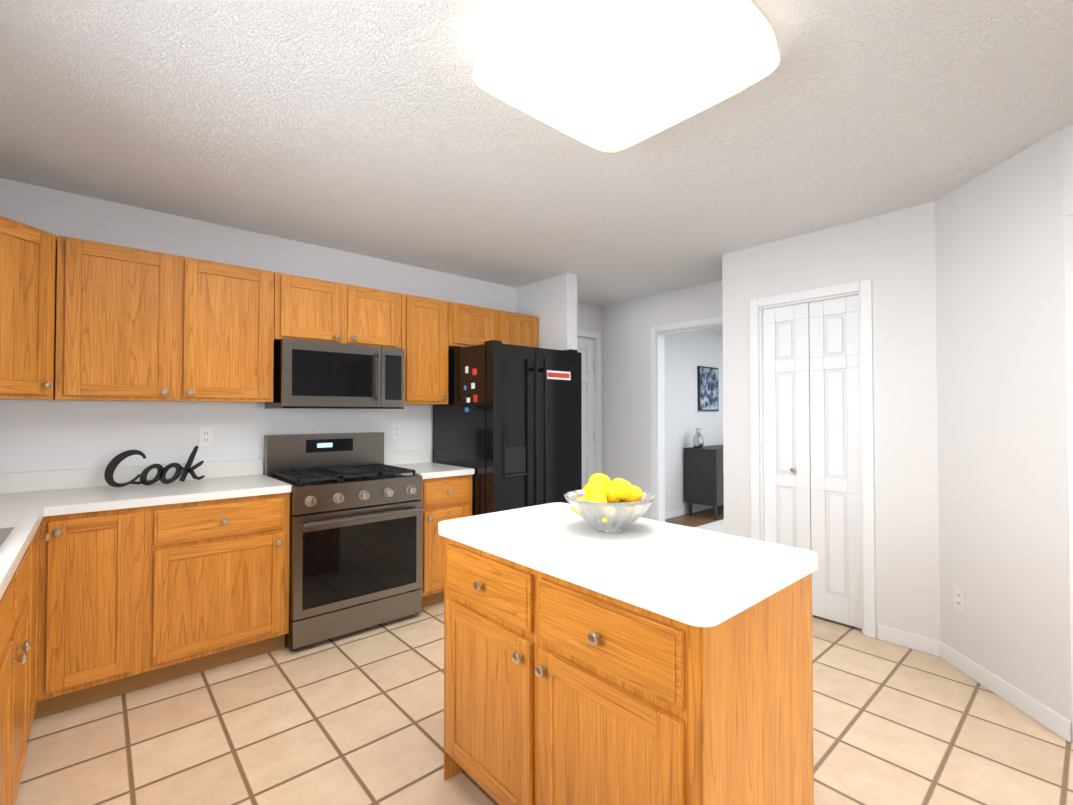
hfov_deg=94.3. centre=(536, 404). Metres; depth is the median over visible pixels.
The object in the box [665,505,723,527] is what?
floor
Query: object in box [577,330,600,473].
door frame
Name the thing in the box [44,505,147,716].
base cabinet
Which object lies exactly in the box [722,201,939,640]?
wall
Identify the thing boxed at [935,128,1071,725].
wall
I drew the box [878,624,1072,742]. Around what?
baseboard
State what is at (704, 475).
sideboard
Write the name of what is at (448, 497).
base cabinet
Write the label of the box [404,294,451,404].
upper cabinet
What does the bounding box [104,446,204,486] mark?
sign
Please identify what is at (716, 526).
dining rug
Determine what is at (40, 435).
wall
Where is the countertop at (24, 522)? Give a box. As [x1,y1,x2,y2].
[0,505,43,600]
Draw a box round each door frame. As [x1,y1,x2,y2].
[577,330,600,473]
[650,316,722,521]
[749,279,875,637]
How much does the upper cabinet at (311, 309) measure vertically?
0.400 m
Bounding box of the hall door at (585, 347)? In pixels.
[577,337,593,488]
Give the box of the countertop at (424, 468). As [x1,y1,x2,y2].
[391,461,474,476]
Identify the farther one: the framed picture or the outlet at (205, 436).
the framed picture
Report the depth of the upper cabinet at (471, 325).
3.99 m
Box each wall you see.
[0,178,722,511]
[516,273,576,349]
[602,281,722,518]
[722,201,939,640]
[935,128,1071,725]
[1062,124,1072,721]
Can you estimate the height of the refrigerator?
1.807 m
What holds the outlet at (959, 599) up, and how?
attached to the wall at (1002, 424)
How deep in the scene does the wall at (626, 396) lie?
5.04 m
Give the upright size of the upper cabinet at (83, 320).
0.776 m
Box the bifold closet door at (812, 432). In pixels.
[763,295,861,628]
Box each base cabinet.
[0,521,43,800]
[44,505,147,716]
[148,489,291,686]
[420,473,474,607]
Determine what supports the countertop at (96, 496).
on the base cabinet at (218, 567)
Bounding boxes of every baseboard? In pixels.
[665,504,712,518]
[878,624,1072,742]
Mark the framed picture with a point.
(707, 389)
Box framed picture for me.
[697,366,718,410]
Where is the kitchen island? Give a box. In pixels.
[438,502,817,804]
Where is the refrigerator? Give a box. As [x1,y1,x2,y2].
[433,340,581,515]
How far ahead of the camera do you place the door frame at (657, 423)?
4.84 m
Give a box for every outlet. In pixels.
[199,427,212,445]
[392,424,400,438]
[953,585,965,612]
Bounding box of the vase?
[693,428,703,447]
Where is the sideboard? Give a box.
[684,445,723,519]
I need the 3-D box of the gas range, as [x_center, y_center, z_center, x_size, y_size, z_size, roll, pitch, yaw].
[-1.215,0.778,3.158,0.770,1.165,0.726,1,-1,-41]
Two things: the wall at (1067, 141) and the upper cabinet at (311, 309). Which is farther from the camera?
the upper cabinet at (311, 309)
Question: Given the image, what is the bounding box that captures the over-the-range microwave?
[265,338,403,408]
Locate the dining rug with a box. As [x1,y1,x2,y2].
[694,519,723,532]
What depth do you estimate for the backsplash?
2.72 m
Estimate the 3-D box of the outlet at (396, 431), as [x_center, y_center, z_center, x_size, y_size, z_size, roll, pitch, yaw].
[-1.067,0.205,3.792,0.070,0.114,0.008,1,-1,-41]
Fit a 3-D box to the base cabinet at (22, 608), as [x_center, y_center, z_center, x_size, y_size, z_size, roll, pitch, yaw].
[-2.156,0.900,1.729,0.585,0.875,0.428,1,-1,-41]
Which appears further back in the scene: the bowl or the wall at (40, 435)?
the wall at (40, 435)
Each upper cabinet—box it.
[0,216,59,399]
[56,236,279,402]
[280,273,403,348]
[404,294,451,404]
[452,302,537,349]
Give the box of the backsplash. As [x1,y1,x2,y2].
[0,449,430,492]
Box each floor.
[15,602,1072,804]
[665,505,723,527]
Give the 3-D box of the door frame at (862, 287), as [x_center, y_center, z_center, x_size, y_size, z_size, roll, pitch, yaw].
[1.772,0.313,3.218,0.135,2.095,0.730,1,-1,-41]
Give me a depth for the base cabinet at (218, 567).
2.49 m
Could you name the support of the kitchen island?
on the floor at (355, 718)
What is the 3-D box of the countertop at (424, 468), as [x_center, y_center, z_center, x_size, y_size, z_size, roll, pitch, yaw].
[-0.803,0.471,3.600,0.420,0.039,0.635,1,-1,-41]
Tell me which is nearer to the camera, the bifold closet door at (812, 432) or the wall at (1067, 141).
the wall at (1067, 141)
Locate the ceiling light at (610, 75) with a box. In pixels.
[473,0,779,151]
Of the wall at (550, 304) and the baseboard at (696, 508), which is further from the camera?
the baseboard at (696, 508)
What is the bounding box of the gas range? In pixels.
[264,432,422,650]
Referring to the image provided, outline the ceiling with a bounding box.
[0,0,1072,331]
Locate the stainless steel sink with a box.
[0,527,13,546]
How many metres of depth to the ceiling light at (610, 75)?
1.47 m
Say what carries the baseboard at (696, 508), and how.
attached to the wall
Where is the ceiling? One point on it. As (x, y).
(390, 130)
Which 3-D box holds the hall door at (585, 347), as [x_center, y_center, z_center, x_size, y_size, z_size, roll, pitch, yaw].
[0.344,0.339,5.056,0.740,2.078,0.095,1,-1,-41]
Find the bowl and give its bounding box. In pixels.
[564,473,655,532]
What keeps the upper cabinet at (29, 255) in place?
attached to the wall at (40, 435)
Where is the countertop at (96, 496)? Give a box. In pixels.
[0,473,291,512]
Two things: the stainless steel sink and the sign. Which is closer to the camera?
the stainless steel sink
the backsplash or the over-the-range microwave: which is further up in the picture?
the over-the-range microwave
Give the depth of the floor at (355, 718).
2.01 m
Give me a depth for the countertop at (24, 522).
1.60 m
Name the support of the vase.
on the sideboard

